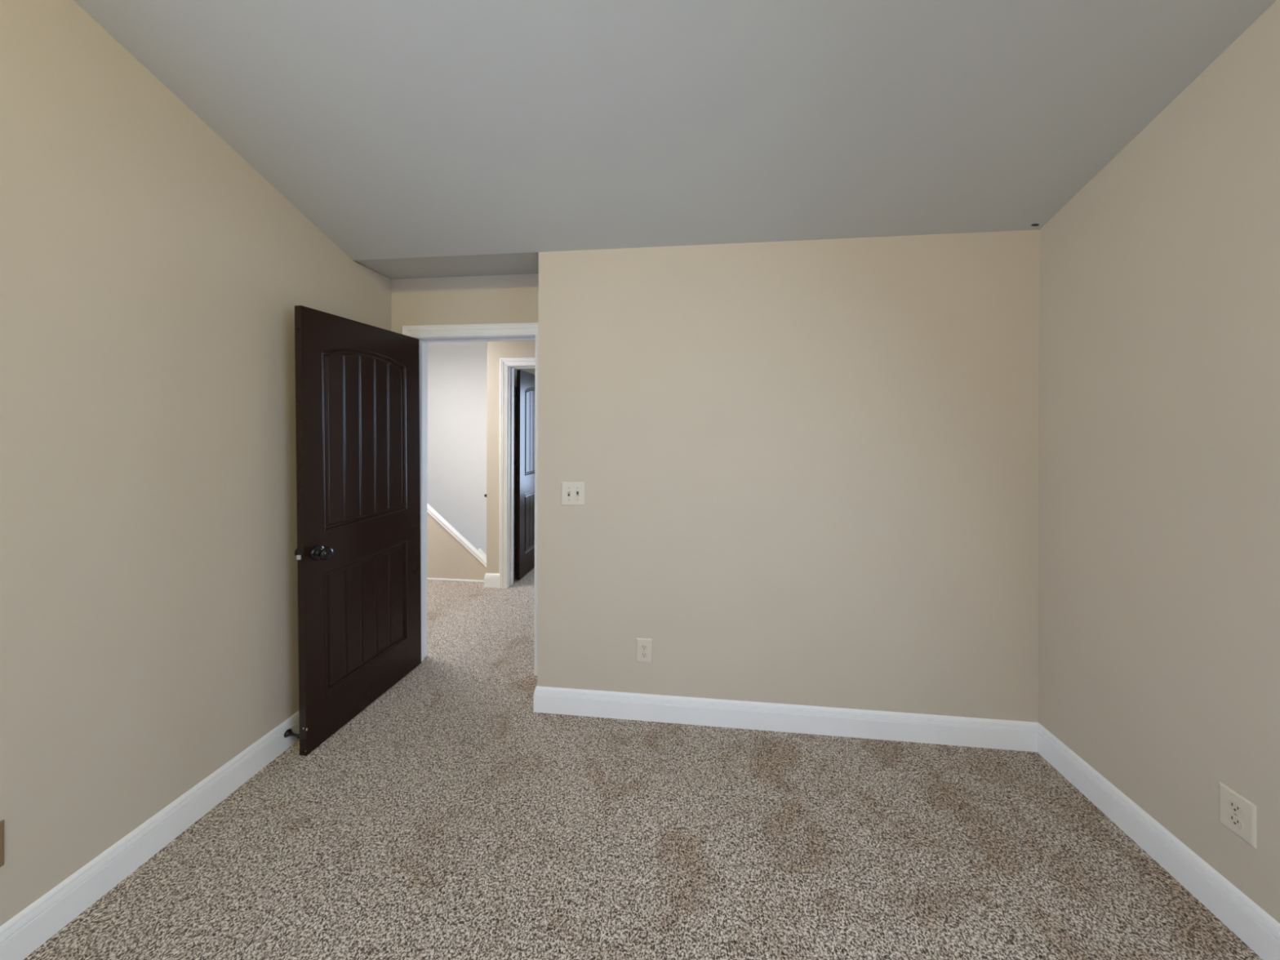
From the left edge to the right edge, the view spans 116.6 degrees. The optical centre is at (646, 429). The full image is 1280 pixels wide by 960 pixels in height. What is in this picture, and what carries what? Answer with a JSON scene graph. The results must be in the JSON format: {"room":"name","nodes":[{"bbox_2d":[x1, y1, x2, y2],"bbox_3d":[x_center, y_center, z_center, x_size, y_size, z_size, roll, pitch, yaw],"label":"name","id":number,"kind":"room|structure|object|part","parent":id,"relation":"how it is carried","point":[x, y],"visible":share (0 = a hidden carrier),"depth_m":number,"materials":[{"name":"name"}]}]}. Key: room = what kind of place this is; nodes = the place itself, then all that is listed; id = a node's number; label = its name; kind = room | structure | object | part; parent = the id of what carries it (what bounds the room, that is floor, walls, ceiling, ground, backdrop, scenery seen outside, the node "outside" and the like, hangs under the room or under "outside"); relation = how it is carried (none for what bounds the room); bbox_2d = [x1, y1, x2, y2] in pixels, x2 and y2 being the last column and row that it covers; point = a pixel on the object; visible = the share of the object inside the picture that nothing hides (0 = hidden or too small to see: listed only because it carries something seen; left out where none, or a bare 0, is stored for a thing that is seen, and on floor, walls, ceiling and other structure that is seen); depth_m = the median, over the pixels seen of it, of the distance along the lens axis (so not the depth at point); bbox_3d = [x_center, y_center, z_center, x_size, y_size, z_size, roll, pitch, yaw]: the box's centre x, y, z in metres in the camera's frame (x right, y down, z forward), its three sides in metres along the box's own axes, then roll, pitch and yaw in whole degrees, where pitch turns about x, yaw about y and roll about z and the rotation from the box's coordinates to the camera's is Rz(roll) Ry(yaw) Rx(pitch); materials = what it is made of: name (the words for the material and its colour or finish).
{"room":"empty bedroom","nodes":[
{"label":"empty bedroom","id":0,"kind":"room"},
{"bbox_2d":[0,0,391,926],"bbox_3d":[-1.831,-0.393,0.539,0.100,3.704,4.095,0,0,6],"label":"wall","id":1,"kind":"structure","parent":0,"point":[153,280],"depth_m":1.30,"materials":[{"name":"beige paint"}]},
{"bbox_2d":[0,819,4,866],"bbox_3d":[-1.731,1.111,1.026,0.008,0.122,0.079,0,0,6],"label":"wall outlet","id":2,"kind":"object","parent":1,"relation":"attached to","point":[2,823],"visible":1,"depth_m":1.06,"materials":[{"name":"beige plastic"}]},
{"bbox_2d":[0,711,299,959],"bbox_3d":[-1.781,1.395,0.526,0.014,0.127,3.880,0,0,6],"label":"baseboard","id":3,"kind":"structure","parent":1,"relation":"attached to","point":[30,928],"depth_m":1.30,"materials":[{"name":"white paint"}]},
{"bbox_2d":[284,728,299,738],"bbox_3d":[-1.601,1.387,1.799,0.081,0.034,0.034,0,0,14],"label":"door stop","id":4,"kind":"object","parent":1,"relation":"attached to","point":[289,732],"visible":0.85,"depth_m":1.80,"materials":[{"name":"black metal"}]},
{"bbox_2d":[426,511,486,580],"bbox_3d":[-2.189,0.774,3.873,1.450,1.366,0.034,0,0,6],"label":"wall","id":5,"kind":"structure","parent":0,"point":[447,557],"depth_m":3.83,"materials":[{"name":"beige paint"}]},
{"bbox_2d":[426,577,484,582],"bbox_3d":[-2.204,1.451,3.854,1.430,0.014,0.008,0,0,6],"label":"trim strip","id":6,"kind":"object","parent":5,"relation":"attached to","point":[427,578],"depth_m":3.81,"materials":[{"name":"white paint"}]},
{"bbox_2d":[426,502,486,567],"bbox_3d":[-2.189,0.716,3.869,1.450,1.281,0.054,0,0,6],"label":"wall cap","id":7,"kind":"object","parent":5,"relation":"attached to","point":[430,510],"depth_m":3.82,"materials":[{"name":"white paint"}]},
{"bbox_2d":[426,341,487,555],"bbox_3d":[-2.073,0.688,4.990,2.650,4.740,0.100,0,0,6],"label":"wall","id":8,"kind":"structure","parent":0,"point":[457,371],"depth_m":4.97,"materials":[{"name":"paint"}]},
{"bbox_2d":[478,548,486,558],"bbox_3d":[-1.589,1.333,4.008,0.220,0.244,0.045,0,0,6],"label":"stair handrail","id":9,"kind":"object","parent":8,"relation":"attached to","point":[480,550],"visible":0.22,"depth_m":4.01,"materials":[{"name":"white paint"}]},
{"bbox_2d":[391,273,538,333],"bbox_3d":[-1.054,0.264,2.459,1.055,2.394,0.115,0,0,6],"label":"wall","id":10,"kind":"structure","parent":0,"point":[511,298],"depth_m":2.41,"materials":[{"name":"beige paint"}]},
{"bbox_2d":[294,305,421,755],"bbox_3d":[-1.444,0.451,2.090,0.172,2.014,0.729,0,0,16],"label":"door","id":11,"kind":"structure","parent":10,"relation":"in","point":[357,551],"depth_m":1.99,"materials":[{"name":"brown paint"}]},
{"bbox_3d":[-1.534,0.565,1.755,0.025,0.056,0.002,0,1,10],"label":"latch plate","id":12,"kind":"part","parent":11,"relation":"part of","materials":[{"name":"metal"}]},
{"bbox_3d":[-1.472,0.564,1.806,0.069,0.066,0.066,0,1,10],"label":"knob","id":13,"kind":"part","parent":11,"relation":"part of","materials":[{"name":"black metal"}]},
{"bbox_2d":[402,322,538,675],"bbox_3d":[-1.041,0.412,2.448,0.919,2.098,0.134,0,0,6],"label":"door frame","id":14,"kind":"structure","parent":10,"relation":"attached to","point":[523,331],"depth_m":2.42,"materials":[{"name":"white paint"}]},
{"bbox_2d":[486,340,535,573],"bbox_3d":[0.242,0.245,3.554,3.450,2.440,0.120,0,0,6],"label":"wall","id":15,"kind":"structure","parent":0,"point":[496,350],"depth_m":3.66,"materials":[{"name":"beige paint"}]},
{"bbox_2d":[484,573,499,587],"bbox_3d":[-1.414,1.397,3.713,0.158,0.127,0.124,0,0,6],"label":"baseboard","id":16,"kind":"structure","parent":15,"relation":"attached to","point":[491,580],"depth_m":3.65,"materials":[{"name":"white paint"}]},
{"bbox_2d":[499,357,535,588],"bbox_3d":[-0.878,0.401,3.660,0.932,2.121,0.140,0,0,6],"label":"door frame","id":17,"kind":"structure","parent":15,"relation":"attached to","point":[508,365],"depth_m":3.64,"materials":[{"name":"white paint"}]},
{"bbox_2d":[513,369,534,579],"bbox_3d":[-1.192,0.435,4.150,0.173,2.028,0.733,0,0,7],"label":"door","id":18,"kind":"structure","parent":15,"relation":"in","point":[524,391],"depth_m":3.93,"materials":[{"name":"brown paint"}]},
{"bbox_2d":[22,567,1262,959],"bbox_3d":[-0.544,1.523,2.519,5.007,0.120,8.300,0,0,6],"label":"floor","id":19,"kind":"structure","parent":0,"point":[450,818],"depth_m":1.37,"materials":[{"name":"carpet"}]},
{"bbox_2d":[73,0,1276,279],"bbox_3d":[-0.069,-1.642,0.357,3.635,1.436,4.095,0,0,6],"label":"ceiling","id":20,"kind":"structure","parent":0,"point":[398,129],"depth_m":1.40,"materials":[{"name":"paint"}]},
{"bbox_2d":[537,229,1039,722],"bbox_3d":[0.640,0.270,2.139,2.380,2.394,0.403,0,0,6],"label":"wall","id":21,"kind":"structure","parent":0,"point":[809,469],"depth_m":1.93,"materials":[{"name":"beige paint"}]},
{"bbox_2d":[561,481,585,506],"bbox_3d":[-0.376,0.330,2.033,0.127,0.123,0.018,0,0,6],"label":"light switch","id":22,"kind":"object","parent":21,"relation":"attached to","point":[573,493],"visible":1,"depth_m":2.04,"materials":[{"name":"beige plastic"}]},
{"bbox_2d":[636,637,652,662],"bbox_3d":[-0.010,1.117,1.999,0.079,0.122,0.008,0,0,6],"label":"wall outlet","id":23,"kind":"object","parent":21,"relation":"attached to","point":[644,646],"visible":1,"depth_m":2.00,"materials":[{"name":"beige plastic"}]},
{"bbox_2d":[640,652,647,657],"bbox_3d":[-0.010,1.137,1.996,0.034,0.028,0.002,0,0,6],"label":"receptacle","id":24,"kind":"object","parent":23,"relation":"attached to","point":[643,655],"depth_m":2.00,"materials":[{"name":"beige plastic"}]},
{"bbox_2d":[640,644,647,649],"bbox_3d":[-0.010,1.098,1.996,0.034,0.028,0.002,0,0,6],"label":"receptacle","id":25,"kind":"object","parent":23,"relation":"attached to","point":[643,646],"depth_m":2.00,"materials":[{"name":"beige plastic"}]},
{"bbox_2d":[533,685,1038,751],"bbox_3d":[0.622,1.403,2.065,2.394,0.127,0.283,0,0,6],"label":"baseboard","id":26,"kind":"structure","parent":21,"relation":"attached to","point":[998,734],"depth_m":1.92,"materials":[{"name":"white paint"}]},
{"bbox_2d":[1038,0,1279,923],"bbox_3d":[1.669,-0.383,0.024,0.100,3.704,3.792,0,0,6],"label":"wall","id":27,"kind":"structure","parent":0,"point":[1159,525],"depth_m":1.31,"materials":[{"name":"beige paint"}]},
{"bbox_2d":[1037,722,1279,959],"bbox_3d":[1.607,1.406,0.030,0.014,0.127,3.592,0,0,6],"label":"baseboard","id":28,"kind":"structure","parent":27,"relation":"attached to","point":[1256,928],"depth_m":1.30,"materials":[{"name":"white paint"}]},
{"bbox_2d":[1218,782,1257,848],"bbox_3d":[1.728,1.126,1.157,0.008,0.122,0.079,0,0,6],"label":"wall outlet","id":29,"kind":"object","parent":27,"relation":"attached to","point":[1237,814],"visible":1,"depth_m":1.15,"materials":[{"name":"beige plastic"}]},
{"bbox_2d":[1226,813,1244,829],"bbox_3d":[1.725,1.145,1.158,0.002,0.028,0.034,0,0,6],"label":"receptacle","id":30,"kind":"object","parent":29,"relation":"attached to","point":[1235,820],"depth_m":1.16,"materials":[{"name":"beige plastic"}]},
{"bbox_2d":[1226,799,1244,815],"bbox_3d":[1.725,1.106,1.158,0.002,0.028,0.034,0,0,6],"label":"receptacle","id":31,"kind":"object","parent":29,"relation":"attached to","point":[1234,806],"depth_m":1.16,"materials":[{"name":"beige plastic"}]}
]}

